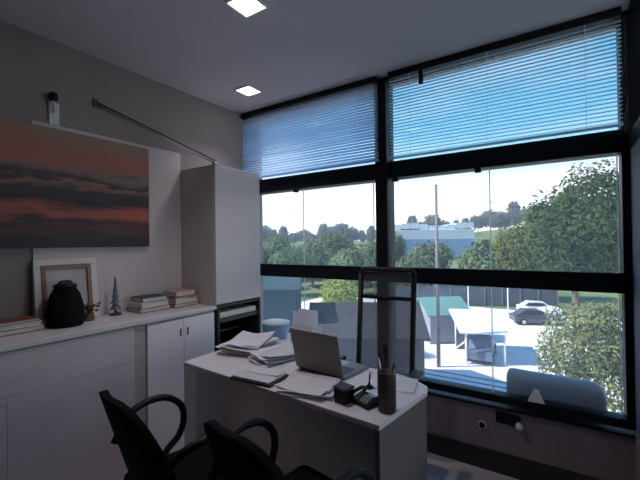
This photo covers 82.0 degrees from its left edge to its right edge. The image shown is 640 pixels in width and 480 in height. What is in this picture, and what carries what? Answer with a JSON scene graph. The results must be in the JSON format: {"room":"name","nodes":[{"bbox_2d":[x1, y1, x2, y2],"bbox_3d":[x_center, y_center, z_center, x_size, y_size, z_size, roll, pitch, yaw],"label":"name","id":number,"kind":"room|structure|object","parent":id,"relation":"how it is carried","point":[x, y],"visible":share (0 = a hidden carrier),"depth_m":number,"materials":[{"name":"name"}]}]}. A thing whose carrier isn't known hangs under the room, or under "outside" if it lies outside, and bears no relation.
{"room":"private office","nodes":[
{"label":"private office","id":0,"kind":"room"},
{"bbox_2d":[0,20,263,332],"bbox_3d":[-2.076,0.152,1.401,0.200,2.575,5.266,-1,-1,33],"label":"wall","id":1,"kind":"structure","parent":0,"point":[32,65],"depth_m":2.28,"materials":[{"name":"paint"}]},
{"bbox_2d":[48,91,58,125],"bbox_3d":[-1.495,-0.740,2.073,0.059,0.176,0.064,-1,-1,33],"label":"camera","id":2,"kind":"object","parent":1,"relation":"attached to","point":[53,108],"visible":1,"depth_m":2.07,"materials":[{"name":"white plastic"}]},
{"bbox_2d":[31,120,181,315],"bbox_3d":[-1.306,-0.095,2.388,0.012,1.116,0.932,-1,-1,33],"label":"wall panel","id":3,"kind":"object","parent":1,"relation":"attached to","point":[155,268],"visible":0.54,"depth_m":2.57,"materials":[{"name":"paint"}]},
{"bbox_2d":[0,116,148,248],"bbox_3d":[-1.501,-0.291,2.054,0.032,0.668,1.150,-1,-1,33],"label":"painting","id":4,"kind":"object","parent":3,"relation":"attached to","point":[59,188],"visible":1,"depth_m":2.11,"materials":[{"name":"paint"}]},
{"bbox_2d":[93,98,217,164],"bbox_3d":[-1.061,-0.702,2.433,0.752,0.345,0.039,0,-1,-27],"label":"rail","id":5,"kind":"object","parent":1,"relation":"attached to","point":[95,101],"visible":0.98,"depth_m":2.41,"materials":[{"name":"metal"}]},
{"bbox_2d":[181,164,260,304],"bbox_3d":[-0.766,-0.034,2.865,0.386,0.989,0.453,-1,-1,33],"label":"upper cabinet","id":6,"kind":"object","parent":1,"relation":"attached to","point":[220,208],"visible":0.94,"depth_m":2.70,"materials":[{"name":"grey laminate"}]},
{"bbox_2d":[0,0,629,120],"bbox_3d":[-0.933,-1.258,0.533,3.106,0.200,5.466,-1,-1,33],"label":"ceiling","id":7,"kind":"structure","parent":0,"point":[206,50],"depth_m":2.06,"materials":[{"name":"paint"}]},
{"bbox_2d":[224,0,268,18],"bbox_3d":[-0.359,-1.150,1.803,0.156,0.008,0.156,-1,-1,33],"label":"recessed light","id":8,"kind":"object","parent":7,"relation":"in","point":[247,9],"visible":1,"depth_m":1.81,"materials":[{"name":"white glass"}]},
{"bbox_2d":[234,84,262,96],"bbox_3d":[-0.546,-1.138,2.811,0.156,0.008,0.156,-1,-1,33],"label":"recessed light","id":9,"kind":"object","parent":7,"relation":"in","point":[248,90],"visible":1,"depth_m":2.80,"materials":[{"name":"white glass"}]},
{"bbox_2d":[237,86,258,95],"bbox_3d":[-0.546,-1.139,2.811,0.128,0.005,0.128,-1,-1,33],"label":"diffuser","id":10,"kind":"object","parent":9,"relation":"attached to","point":[245,90],"depth_m":2.80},
{"bbox_2d":[427,452,518,479],"bbox_3d":[-0.898,1.491,0.508,3.106,0.150,5.466,-1,-1,33],"label":"floor","id":11,"kind":"structure","parent":0,"point":[438,467],"depth_m":2.24,"materials":[{"name":"tile"}]},
{"bbox_2d":[0,326,134,479],"bbox_3d":[-1.513,0.961,1.701,0.382,0.949,1.144,-1,-1,33],"label":"base cabinet","id":12,"kind":"object","parent":11,"relation":"on","point":[55,424],"visible":0.79,"depth_m":1.78,"materials":[{"name":"grey laminate"}]},
{"bbox_2d":[99,390,230,479],"bbox_3d":[-0.546,0.986,1.498,0.512,0.869,0.596,-1,-1,43],"label":"chair","id":13,"kind":"object","parent":11,"relation":"on","point":[144,458],"visible":0.81,"depth_m":1.27,"materials":[{"name":"plastic"}]},
{"bbox_2d":[133,310,214,453],"bbox_3d":[-1.035,0.961,2.419,0.394,0.949,0.579,-1,-1,33],"label":"base cabinet","id":14,"kind":"object","parent":11,"relation":"on","point":[162,348],"visible":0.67,"depth_m":2.24,"materials":[{"name":"grey laminate"}]},
{"bbox_2d":[205,297,260,351],"bbox_3d":[-0.751,0.949,2.861,0.386,0.974,0.441,-1,-1,33],"label":"shelving unit","id":15,"kind":"object","parent":11,"relation":"on","point":[224,332],"visible":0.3,"depth_m":2.95,"materials":[{"name":"black laminate"}]},
{"bbox_2d":[220,323,239,331],"bbox_3d":[-0.834,0.710,2.915,0.152,0.015,0.390,-1,-1,33],"label":"shelf","id":16,"kind":"object","parent":15,"relation":"attached to","point":[223,326],"depth_m":3.02,"materials":[{"name":"brown wood"}]},
{"bbox_2d":[220,310,257,322],"bbox_3d":[-0.667,0.576,2.806,0.150,0.028,0.398,-1,-1,33],"label":"shelf board","id":17,"kind":"object","parent":15,"relation":"in","point":[255,312],"visible":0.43,"depth_m":2.76,"materials":[{"name":"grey wood"}]},
{"bbox_2d":[220,304,255,317],"bbox_3d":[-0.662,0.539,2.801,0.125,0.045,0.380,-1,-1,33],"label":"paper roll","id":18,"kind":"object","parent":17,"relation":"on","point":[235,310],"visible":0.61,"depth_m":2.78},
{"bbox_2d":[203,418,375,479],"bbox_3d":[-0.081,0.977,1.258,0.512,0.869,0.596,-1,-1,42],"label":"chair","id":19,"kind":"object","parent":11,"relation":"on","point":[235,456],"visible":1,"depth_m":1.06,"materials":[{"name":"black plastic"}]},
{"bbox_2d":[184,333,427,479],"bbox_3d":[-0.026,1.044,2.009,1.280,0.750,0.908,-1,-1,33],"label":"desk","id":20,"kind":"object","parent":11,"relation":"on","point":[325,435],"visible":0.59,"depth_m":1.75,"materials":[{"name":"laminate"}]},
{"bbox_2d":[215,331,280,355],"bbox_3d":[-0.441,0.641,2.301,0.299,0.071,0.389,-1,-1,22],"label":"pile","id":21,"kind":"object","parent":20,"relation":"on","point":[244,342],"visible":0.94,"depth_m":2.25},
{"bbox_2d":[230,366,288,387],"bbox_3d":[-0.292,0.660,1.787,0.240,0.020,0.160,-1,-1,29],"label":"folder","id":22,"kind":"object","parent":20,"relation":"on","point":[268,381],"visible":0.8,"depth_m":1.74,"materials":[{"name":"white paper"}]},
{"bbox_2d":[248,366,285,375],"bbox_3d":[-0.262,0.646,1.816,0.180,0.006,0.080,-1,-1,28],"label":"paper sheet","id":23,"kind":"object","parent":22,"relation":"on","point":[258,369],"visible":1,"depth_m":1.81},
{"bbox_2d":[248,342,294,366],"bbox_3d":[-0.249,0.644,2.092,0.300,0.056,0.232,0,-1,-40],"label":"pile","id":24,"kind":"object","parent":20,"relation":"on","point":[279,353],"visible":0.92,"depth_m":2.04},
{"bbox_2d":[261,319,289,339],"bbox_3d":[-0.309,0.615,2.558,0.204,0.124,0.162,-1,-1,13],"label":"plastic tub","id":25,"kind":"object","parent":20,"relation":"on","point":[280,326],"visible":0.93,"depth_m":2.50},
{"bbox_2d":[290,308,321,342],"bbox_3d":[-0.085,0.545,2.208,0.170,0.252,0.100,-1,-1,41],"label":"holder","id":26,"kind":"object","parent":20,"relation":"on","point":[303,319],"visible":0.35,"depth_m":2.19,"materials":[{"name":"white plastic"}]},
{"bbox_2d":[290,326,321,342],"bbox_3d":[-0.084,0.596,2.207,0.170,0.150,0.100,-1,-1,41],"label":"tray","id":27,"kind":"object","parent":26,"relation":"on","point":[316,329],"depth_m":2.18,"materials":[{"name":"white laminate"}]},
{"bbox_2d":[184,333,427,430],"bbox_3d":[-0.031,0.680,2.012,1.280,0.022,0.908,-1,-1,33],"label":"countertop","id":28,"kind":"structure","parent":20,"relation":"on","point":[222,364],"depth_m":1.65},
{"bbox_2d":[274,371,340,398],"bbox_3d":[-0.045,0.649,1.651,0.276,0.033,0.240,-1,-1,22],"label":"pile","id":29,"kind":"object","parent":20,"relation":"on","point":[298,384],"visible":0.97,"depth_m":1.62,"materials":[{"name":"paper"}]},
{"bbox_2d":[290,328,368,379],"bbox_3d":[0.049,0.556,1.892,0.300,0.220,0.275,-1,-1,39],"label":"laptop","id":30,"kind":"object","parent":20,"relation":"on","point":[319,353],"visible":0.99,"depth_m":1.80,"materials":[{"name":"metal"}]},
{"bbox_2d":[333,382,354,405],"bbox_3d":[0.098,0.629,1.508,0.064,0.066,0.064,0,-1,-45],"label":"box","id":31,"kind":"object","parent":20,"relation":"on","point":[342,391],"visible":1,"depth_m":1.49,"materials":[{"name":"black plastic"}]},
{"bbox_2d":[348,383,369,394],"bbox_3d":[0.129,0.659,1.619,0.120,0.008,0.140,0,-1,-34],"label":"paper sheet","id":32,"kind":"object","parent":20,"relation":"on","point":[356,386],"visible":0.16,"depth_m":1.62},
{"bbox_2d":[350,385,377,409],"bbox_3d":[0.181,0.632,1.489,0.094,0.058,0.101,0,-1,-37],"label":"desk phone","id":33,"kind":"object","parent":20,"relation":"on","point":[366,400],"visible":0.98,"depth_m":1.48,"materials":[{"name":"black plastic"}]},
{"bbox_2d":[366,371,373,389],"bbox_3d":[0.220,0.625,1.649,0.040,0.075,0.040,-1,-1,33],"label":"ballpoint pen","id":34,"kind":"object","parent":20,"relation":"on","point":[369,386],"visible":0.94,"depth_m":1.64,"materials":[{"name":"black plastic"}]},
{"bbox_2d":[377,368,395,413],"bbox_3d":[0.259,0.585,1.426,0.073,0.150,0.073,-1,-1,33],"label":"pen cup","id":35,"kind":"object","parent":20,"relation":"on","point":[386,382],"visible":0.92,"depth_m":1.40,"materials":[{"name":"metal"}]},
{"bbox_2d":[367,375,417,392],"bbox_3d":[0.334,0.657,1.694,0.210,0.008,0.160,-1,-1,22],"label":"paper sheet","id":36,"kind":"object","parent":20,"relation":"on","point":[403,384],"visible":0.59,"depth_m":1.68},
{"bbox_2d":[340,266,422,378],"bbox_3d":[0.288,0.795,2.172,0.588,1.241,0.562,-1,-1,35],"label":"office chair","id":37,"kind":"object","parent":11,"relation":"on","point":[413,373],"visible":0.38,"depth_m":2.36,"materials":[{"name":"fabric"}]},
{"bbox_3d":[-2.162,0.960,0.711,0.382,0.949,1.217,-1,-1,33],"label":"cabinet","id":38,"kind":"object","parent":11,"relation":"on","visible":0},
{"bbox_2d":[0,304,216,352],"bbox_3d":[-1.744,0.472,1.351,0.394,0.026,3.147,-1,-1,33],"label":"countertop","id":39,"kind":"structure","parent":38,"relation":"on","point":[104,322],"depth_m":1.97,"materials":[{"name":"laminate"}]},
{"bbox_2d":[0,323,45,336],"bbox_3d":[-1.526,0.447,1.837,0.130,0.026,0.220,-1,-1,30],"label":"book","id":40,"kind":"object","parent":39,"relation":"on","point":[38,327],"visible":0.5,"depth_m":1.81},
{"bbox_2d":[0,320,42,330],"bbox_3d":[-1.529,0.423,1.833,0.125,0.020,0.210,-1,-1,37],"label":"book","id":41,"kind":"object","parent":40,"relation":"on","point":[35,323],"visible":0.5,"depth_m":1.81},
{"bbox_2d":[0,315,40,326],"bbox_3d":[-1.532,0.405,1.829,0.120,0.016,0.200,-1,-1,29],"label":"book","id":42,"kind":"object","parent":41,"relation":"on","point":[23,319],"visible":1,"depth_m":1.83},
{"bbox_2d":[45,280,84,328],"bbox_3d":[-1.369,0.337,1.979,0.176,0.244,0.176,-1,-1,33],"label":"jar","id":43,"kind":"object","parent":39,"relation":"on","point":[65,304],"visible":1,"depth_m":1.92,"materials":[{"name":"black ceramic"}]},
{"bbox_2d":[32,258,99,323],"bbox_3d":[-1.436,0.284,2.095,0.058,0.354,0.320,-1,-1,33],"label":"framed picture","id":44,"kind":"object","parent":39,"relation":"on","point":[47,273],"visible":0.75,"depth_m":2.08},
{"bbox_2d":[46,268,87,304],"bbox_3d":[-1.437,0.284,2.096,0.004,0.243,0.208,-9,-5,33],"label":"print","id":45,"kind":"object","parent":44,"relation":"attached to","point":[79,276],"depth_m":2.12},
{"bbox_2d":[84,301,100,320],"bbox_3d":[-1.319,0.405,2.107,0.106,0.109,0.078,-1,-1,2],"label":"dried flowers","id":46,"kind":"object","parent":39,"relation":"on","point":[89,316],"visible":0.88,"depth_m":2.09,"materials":[{"name":"brown plant"}]},
{"bbox_2d":[109,275,121,315],"bbox_3d":[-1.259,0.338,2.266,0.072,0.244,0.071,-1,-1,33],"label":"tree ornament","id":47,"kind":"object","parent":39,"relation":"on","point":[115,301],"visible":1,"depth_m":2.25,"materials":[{"name":"metal"}]},
{"bbox_2d":[127,304,170,312],"bbox_3d":[-1.125,0.447,2.429,0.150,0.026,0.215,-1,-1,33],"label":"book","id":48,"kind":"object","parent":39,"relation":"on","point":[129,309],"visible":0.64,"depth_m":2.37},
{"bbox_2d":[129,299,168,308],"bbox_3d":[-1.126,0.417,2.430,0.140,0.034,0.200,-1,-1,32],"label":"book","id":49,"kind":"object","parent":48,"relation":"on","point":[132,304],"visible":0.73,"depth_m":2.37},
{"bbox_2d":[131,294,167,302],"bbox_3d":[-1.125,0.384,2.433,0.140,0.030,0.170,-1,-1,36],"label":"book","id":50,"kind":"object","parent":49,"relation":"on","point":[151,297],"visible":1,"depth_m":2.40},
{"bbox_2d":[168,300,199,307],"bbox_3d":[-0.985,0.448,2.607,0.150,0.024,0.205,-1,-1,33],"label":"book","id":51,"kind":"object","parent":39,"relation":"on","point":[197,301],"visible":0.38,"depth_m":2.55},
{"bbox_2d":[167,296,196,303],"bbox_3d":[-0.986,0.418,2.607,0.140,0.034,0.190,-1,-1,31],"label":"book","id":52,"kind":"object","parent":51,"relation":"on","point":[194,298],"visible":0.54,"depth_m":2.54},
{"bbox_2d":[167,294,197,298],"bbox_3d":[-0.986,0.394,2.607,0.140,0.014,0.185,-1,-1,35],"label":"book","id":53,"kind":"object","parent":52,"relation":"on","point":[192,295],"visible":0.38,"depth_m":2.54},
{"bbox_2d":[163,288,195,296],"bbox_3d":[-0.992,0.370,2.599,0.140,0.032,0.165,-1,-1,30],"label":"book","id":54,"kind":"object","parent":53,"relation":"on","point":[176,292],"visible":0.91,"depth_m":2.56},
{"bbox_2d":[426,388,635,479],"bbox_3d":[0.536,1.218,2.704,2.706,0.400,0.180,-1,-1,33],"label":"wall","id":55,"kind":"structure","parent":0,"point":[589,452],"depth_m":2.12,"materials":[{"name":"paint"}]},
{"bbox_2d":[245,10,635,438],"bbox_3d":[0.479,-0.061,2.653,2.706,2.190,0.150,-1,-1,33],"label":"window","id":56,"kind":"structure","parent":55,"relation":"in","point":[386,171],"depth_m":2.21,"materials":[{"name":"black metal"}]},
{"bbox_2d":[241,76,378,178],"bbox_3d":[-0.146,-0.845,2.962,1.323,0.598,0.040,-1,-1,33],"label":"blind","id":57,"kind":"object","parent":56,"relation":"attached to","point":[373,80],"visible":0.87,"depth_m":2.89,"materials":[{"name":"grey metal"}]},
{"bbox_2d":[388,6,628,159],"bbox_3d":[1.007,-0.806,2.190,1.274,0.718,0.065,-1,-1,33],"label":"blind","id":58,"kind":"object","parent":56,"relation":"attached to","point":[615,13],"visible":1,"depth_m":2.12,"materials":[{"name":"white metal"}]},
{"bbox_2d":[528,389,544,403],"bbox_3d":[1.236,0.892,2.105,0.084,0.070,0.013,-1,-1,33],"label":"bracket","id":59,"kind":"object","parent":56,"relation":"attached to","point":[535,396],"visible":1,"depth_m":2.10,"materials":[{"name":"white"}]},
{"bbox_2d":[477,420,486,429],"bbox_3d":[1.003,1.147,2.281,0.056,0.056,0.014,-1,-1,33],"label":"wall socket","id":60,"kind":"object","parent":55,"relation":"attached to","point":[481,424],"visible":1,"depth_m":2.28,"materials":[{"name":"grey plastic"}]},
{"bbox_2d":[496,411,523,430],"bbox_3d":[1.123,1.077,2.184,0.149,0.076,0.045,-1,-1,33],"label":"power socket","id":61,"kind":"object","parent":55,"relation":"attached to","point":[505,418],"visible":1,"depth_m":2.19,"materials":[{"name":"black plastic"}]},
{"bbox_2d":[427,432,600,479],"bbox_3d":[0.484,1.357,2.620,2.706,0.122,0.018,-1,-1,33],"label":"baseboard","id":62,"kind":"structure","parent":55,"relation":"attached to","point":[512,466],"depth_m":2.23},
{"bbox_2d":[506,368,606,410],"bbox_3d":[1.381,0.899,2.177,0.490,0.205,0.120,-1,-1,33],"label":"bolster","id":63,"kind":"object","parent":55,"relation":"on","point":[585,393],"visible":0.62,"depth_m":2.12,"materials":[{"name":"fabric"}]},
{"bbox_2d":[630,138,639,439],"bbox_3d":[1.562,0.254,1.646,0.200,1.423,0.466,-1,-1,33],"label":"pier","id":64,"kind":"object","parent":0,"point":[635,151],"depth_m":1.78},
{"bbox_2d":[634,431,639,479],"bbox_3d":[0.348,0.106,-0.201,0.200,2.575,5.246,-1,-1,33],"label":"wall","id":65,"kind":"structure","parent":0,"point":[637,441],"depth_m":1.83,"materials":[{"name":"paint"}]},
{"bbox_2d":[627,0,639,149],"bbox_3d":[1.199,-0.107,1.161,0.144,2.145,1.856,-1,-1,33],"label":"window","id":66,"kind":"structure","parent":65,"relation":"in","point":[633,12],"depth_m":1.87,"materials":[{"name":"black metal"}]},
{"label":"outside","id":67,"kind":"structure","parent":0,"visible":0},
{"bbox_2d":[301,297,623,413],"bbox_3d":[8.221,8.396,26.888,44.000,0.500,42.000,-1,-1,33],"label":"pavement","id":68,"kind":"structure","parent":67,"point":[521,342],"depth_m":25.43,"materials":[{"name":"concrete"}]},
{"bbox_2d":[263,276,303,332],"bbox_3d":[-3.458,4.929,21.396,5.000,6.630,4.500,-1,-1,1],"label":"house","id":69,"kind":"structure","parent":68,"relation":"on","point":[282,295],"depth_m":19.39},
{"bbox_2d":[319,279,357,301],"bbox_3d":[1.410,5.561,26.066,3.184,5.930,3.156,-1,-1,33],"label":"shrub","id":70,"kind":"object","parent":68,"relation":"on","point":[337,293],"visible":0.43,"depth_m":25.62,"materials":[{"name":"green plant"}]},
{"bbox_2d":[309,302,430,376],"bbox_3d":[2.495,5.820,20.601,6.100,4.680,5.000,-1,-1,3],"label":"shed","id":71,"kind":"object","parent":68,"relation":"on","point":[339,319],"visible":0.33,"depth_m":18.74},
{"bbox_2d":[435,184,440,367],"bbox_3d":[7.530,2.274,23.640,0.260,11.700,0.260,-1,-1,33],"label":"utility pole","id":72,"kind":"object","parent":68,"relation":"on","point":[436,198],"visible":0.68,"depth_m":23.57,"materials":[{"name":"metal"}]},
{"bbox_2d":[439,189,574,212],"bbox_3d":[15.464,-2.543,23.823,15.814,1.681,0.015,-1,-1,-1],"label":"power line","id":73,"kind":"object","parent":72,"relation":"attached to","point":[439,189],"visible":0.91,"depth_m":23.73,"materials":[{"name":"black plastic"}]},
{"bbox_2d":[416,296,469,343],"bbox_3d":[9.997,6.444,30.748,3.700,3.430,4.100,-1,-1,-7],"label":"house","id":74,"kind":"structure","parent":68,"relation":"on","point":[428,304],"depth_m":29.00,"materials":[{"name":"white"}]},
{"bbox_2d":[441,309,509,365],"bbox_3d":[10.285,6.686,25.990,4.430,2.850,4.400,-1,-1,10],"label":"canopy","id":75,"kind":"object","parent":68,"relation":"on","point":[468,322],"visible":0.88,"depth_m":25.52,"materials":[{"name":"metal"}]},
{"bbox_2d":[467,335,496,363],"bbox_3d":[11.200,7.393,25.532,1.720,1.394,4.088,-1,-1,28],"label":"container","id":76,"kind":"object","parent":68,"relation":"on","point":[480,347],"visible":0.81,"depth_m":24.09,"materials":[{"name":"metal"}]},
{"bbox_2d":[507,288,508,315],"bbox_3d":[20.263,5.972,39.323,0.520,4.270,0.140,-1,-1,33],"label":"lamp post","id":77,"kind":"object","parent":68,"relation":"on","point":[507,288],"visible":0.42,"depth_m":39.40,"materials":[{"name":"white metal"}]},
{"bbox_2d":[425,368,623,409],"bbox_3d":[7.925,8.090,20.973,18.000,0.010,2.580,-1,-1,33],"label":"road marking","id":78,"kind":"object","parent":68,"relation":"on","point":[425,368],"visible":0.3,"depth_m":21.47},
{"bbox_2d":[509,308,559,325],"bbox_3d":[20.650,7.365,35.480,4.088,1.394,1.720,-1,-1,8],"label":"car","id":79,"kind":"object","parent":68,"relation":"on","point":[522,315],"visible":0.73,"depth_m":34.85,"materials":[{"name":"metal"}]},
{"bbox_2d":[516,300,561,315],"bbox_3d":[23.750,7.367,40.025,4.088,1.394,1.720,-1,-1,18],"label":"car","id":80,"kind":"object","parent":68,"relation":"on","point":[540,305],"visible":0.52,"depth_m":39.46,"materials":[{"name":"metal"}]},
{"bbox_2d":[513,159,620,343],"bbox_3d":[20.501,1.150,27.928,10.394,14.297,6.727,-1,-1,26],"label":"broad tree","id":81,"kind":"object","parent":68,"relation":"on","point":[586,239],"visible":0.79,"depth_m":26.73,"materials":[{"name":"green plant"}]},
{"bbox_2d":[533,297,624,413],"bbox_3d":[8.927,5.076,11.895,3.641,6.442,2.526,-1,-1,42],"label":"bush","id":82,"kind":"object","parent":68,"relation":"on","point":[592,332],"visible":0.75,"depth_m":11.70,"materials":[{"name":"green plant"}]},
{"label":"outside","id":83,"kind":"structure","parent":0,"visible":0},
{"bbox_2d":[263,228,621,317],"bbox_3d":[16.733,1.562,134.914,320.000,14.998,236.000,-1,-1,33],"label":"terrain","id":84,"kind":"structure","parent":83,"point":[564,297],"depth_m":55.74,"materials":[{"name":"green plant"}]},
{"bbox_2d":[263,247,270,263],"bbox_3d":[-11.776,4.681,64.964,7.517,8.443,5.884,-1,-1,39],"label":"tree","id":85,"kind":"object","parent":84,"relation":"on","point":[266,258],"visible":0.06,"depth_m":63.75,"materials":[{"name":"green plant"}]},
{"bbox_2d":[263,225,274,244],"bbox_3d":[-22.519,-1.928,149.796,10.444,8.592,7.699,-1,-1,12],"label":"tree","id":86,"kind":"object","parent":84,"relation":"on","point":[267,231],"visible":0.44,"depth_m":147.92,"materials":[{"name":"green plant"}]},
{"bbox_2d":[263,234,294,263],"bbox_3d":[-8.418,3.598,75.635,7.986,9.681,10.819,-1,-1,19],"label":"tree","id":87,"kind":"object","parent":84,"relation":"on","point":[281,243],"visible":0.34,"depth_m":73.66,"materials":[{"name":"green plant"}]},
{"bbox_2d":[276,225,289,241],"bbox_3d":[-13.862,-1.242,138.243,5.264,9.061,6.180,-1,-1,-23],"label":"tree","id":88,"kind":"object","parent":84,"relation":"on","point":[283,231],"visible":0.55,"depth_m":136.70,"materials":[{"name":"green plant"}]},
{"bbox_2d":[268,247,313,288],"bbox_3d":[-4.371,4.981,56.818,6.928,7.781,5.423,-1,-1,-19],"label":"tree","id":89,"kind":"object","parent":84,"relation":"on","point":[296,257],"visible":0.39,"depth_m":55.95,"materials":[{"name":"green plant"}]},
{"bbox_2d":[288,232,299,243],"bbox_3d":[-10.752,-0.368,150.943,5.768,5.631,4.685,-1,-1,13],"label":"tree","id":90,"kind":"object","parent":84,"relation":"on","point":[294,237],"visible":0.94,"depth_m":150.01,"materials":[{"name":"green plant"}]},
{"bbox_2d":[297,229,311,241],"bbox_3d":[-6.996,-1.466,164.084,8.956,7.367,6.601,-1,-1,-7],"label":"tree","id":91,"kind":"object","parent":84,"relation":"on","point":[307,232],"visible":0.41,"depth_m":162.72,"materials":[{"name":"green plant"}]},
{"bbox_2d":[304,233,319,242],"bbox_3d":[-2.865,0.126,138.315,7.024,5.778,5.178,-1,-1,15],"label":"tree","id":92,"kind":"object","parent":84,"relation":"on","point":[309,237],"visible":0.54,"depth_m":137.35,"materials":[{"name":"green plant"}]},
{"bbox_2d":[290,238,335,287],"bbox_3d":[-1.533,4.269,66.146,10.146,9.079,7.490,-1,-1,20],"label":"tree","id":93,"kind":"object","parent":84,"relation":"on","point":[322,255],"visible":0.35,"depth_m":64.24,"materials":[{"name":"green plant"}]},
{"bbox_2d":[315,222,328,239],"bbox_3d":[0.778,-2.459,150.844,6.698,9.821,5.705,0,-1,-38],"label":"tree","id":94,"kind":"object","parent":84,"relation":"on","point":[322,230],"visible":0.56,"depth_m":150.10,"materials":[{"name":"green plant"}]},
{"bbox_2d":[314,230,357,263],"bbox_3d":[2.500,3.075,76.040,11.569,10.353,8.540,-1,-1,-9],"label":"tree","id":95,"kind":"object","parent":84,"relation":"on","point":[334,242],"visible":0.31,"depth_m":74.40,"materials":[{"name":"green plant"}]},
{"bbox_2d":[331,223,351,239],"bbox_3d":[8.231,-1.845,137.797,7.536,9.058,9.278,-1,-1,-13],"label":"tree","id":96,"kind":"object","parent":84,"relation":"on","point":[341,227],"visible":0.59,"depth_m":135.67,"materials":[{"name":"green plant"}]},
{"bbox_2d":[325,246,375,292],"bbox_3d":[5.076,4.845,56.671,8.765,7.843,6.470,-1,-1,-11],"label":"tree","id":97,"kind":"object","parent":84,"relation":"on","point":[349,257],"visible":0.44,"depth_m":55.55,"materials":[{"name":"green plant"}]},
{"bbox_2d":[348,226,362,241],"bbox_3d":[12.897,-1.859,150.343,9.323,7.669,6.872,-1,-1,-21],"label":"tree","id":98,"kind":"object","parent":84,"relation":"on","point":[356,235],"visible":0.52,"depth_m":149.24,"materials":[{"name":"green plant"}]},
{"bbox_2d":[360,230,366,242],"bbox_3d":[18.983,-1.541,162.941,3.806,6.552,4.469,-1,-1,43],"label":"tree","id":99,"kind":"object","parent":84,"relation":"on","point":[363,238],"visible":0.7,"depth_m":161.96,"materials":[{"name":"green plant"}]},
{"bbox_2d":[357,241,375,286],"bbox_3d":[8.925,4.337,65.128,7.081,8.584,9.593,0,-1,-26],"label":"tree","id":100,"kind":"object","parent":84,"relation":"on","point":[368,249],"visible":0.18,"depth_m":63.95,"materials":[{"name":"green plant"}]},
{"bbox_2d":[365,225,375,242],"bbox_3d":[18.741,-2.006,136.703,4.541,7.817,5.331,0,-1,-32],"label":"tree","id":101,"kind":"object","parent":84,"relation":"on","point":[369,235],"visible":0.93,"depth_m":135.31,"materials":[{"name":"green plant"}]},
{"bbox_2d":[373,232,407,264],"bbox_3d":[14.164,3.138,74.756,8.577,9.634,6.714,0,-1,-43],"label":"tree","id":102,"kind":"object","parent":84,"relation":"on","point":[400,242],"visible":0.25,"depth_m":73.63,"materials":[{"name":"green plant"}]},
{"bbox_2d":[406,214,418,222],"bbox_3d":[36.397,-5.188,145.271,6.132,10.555,7.199,-1,-1,15],"label":"tree","id":103,"kind":"object","parent":84,"relation":"on","point":[412,219],"visible":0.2,"depth_m":144.95,"materials":[{"name":"green plant"}]},
{"bbox_2d":[395,251,435,285],"bbox_3d":[13.956,5.133,55.324,7.761,6.945,5.729,-1,-1,8],"label":"tree","id":104,"kind":"object","parent":84,"relation":"on","point":[411,261],"visible":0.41,"depth_m":54.22,"materials":[{"name":"green plant"}]},
{"bbox_2d":[409,240,454,284],"bbox_3d":[19.181,4.218,63.156,7.521,8.448,5.887,-1,-1,9],"label":"tree","id":105,"kind":"object","parent":84,"relation":"on","point":[444,256],"visible":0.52,"depth_m":61.82,"materials":[{"name":"green plant"}]},
{"bbox_2d":[423,214,442,225],"bbox_3d":[39.966,-4.556,131.069,7.561,9.089,9.310,-1,-1,8],"label":"tree","id":106,"kind":"object","parent":84,"relation":"on","point":[430,220],"visible":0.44,"depth_m":128.94,"materials":[{"name":"green plant"}]},
{"bbox_2d":[395,222,475,257],"bbox_3d":[27.932,0.133,95.522,20.800,8.596,10.800,-1,-1,0],"label":"warehouse","id":107,"kind":"structure","parent":84,"relation":"on","point":[456,234],"depth_m":90.50,"materials":[{"name":"metal"}]},
{"bbox_2d":[461,217,470,228],"bbox_3d":[50.145,-4.705,126.872,3.986,6.862,4.680,-1,-1,24],"label":"tree","id":108,"kind":"object","parent":84,"relation":"on","point":[464,220],"visible":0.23,"depth_m":126.66,"materials":[{"name":"green plant"}]},
{"bbox_2d":[396,285,558,306],"bbox_3d":[18.465,6.943,46.114,20.120,2.500,0.201,-1,-1,14],"label":"fence","id":109,"kind":"object","parent":84,"relation":"on","point":[478,296],"visible":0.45,"depth_m":45.46,"materials":[{"name":"metal"}]},
{"bbox_2d":[469,215,485,231],"bbox_3d":[59.014,-6.081,137.636,5.532,6.649,6.811,0,-1,-33],"label":"tree","id":110,"kind":"object","parent":84,"relation":"on","point":[477,220],"visible":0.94,"depth_m":136.42,"materials":[{"name":"green plant"}]},
{"bbox_2d":[470,239,492,259],"bbox_3d":[24.387,4.134,56.254,5.526,8.646,4.661,-1,-1,33],"label":"tree","id":111,"kind":"object","parent":84,"relation":"on","point":[483,242],"visible":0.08,"depth_m":55.50,"materials":[{"name":"green plant"}]},
{"bbox_2d":[456,245,507,286],"bbox_3d":[22.835,4.586,52.208,6.936,7.790,5.429,-1,-1,29],"label":"tree","id":112,"kind":"object","parent":84,"relation":"on","point":[474,258],"visible":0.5,"depth_m":51.31,"materials":[{"name":"green plant"}]},
{"bbox_2d":[479,209,496,227],"bbox_3d":[67.963,-7.958,147.627,10.912,8.976,8.043,-1,-1,-16],"label":"tree","id":113,"kind":"object","parent":84,"relation":"on","point":[485,214],"visible":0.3,"depth_m":146.18,"materials":[{"name":"green plant"}]},
{"bbox_2d":[487,211,513,231],"bbox_3d":[60.319,-6.099,122.440,9.238,7.599,6.810,-1,-1,-16],"label":"tree","id":114,"kind":"object","parent":84,"relation":"on","point":[500,219],"visible":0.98,"depth_m":121.07,"materials":[{"name":"green plant"}]},
{"bbox_2d":[506,200,523,226],"bbox_3d":[69.391,-9.284,131.647,6.140,10.570,7.209,-1,-1,20],"label":"tree","id":115,"kind":"object","parent":84,"relation":"on","point":[516,213],"visible":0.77,"depth_m":130.65,"materials":[{"name":"green plant"}]},
{"bbox_2d":[488,221,542,270],"bbox_3d":[26.624,2.935,49.546,7.439,10.972,6.076,-1,-1,33],"label":"broad tree","id":116,"kind":"object","parent":84,"relation":"on","point":[505,250],"visible":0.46,"depth_m":48.74,"materials":[{"name":"green plant"}]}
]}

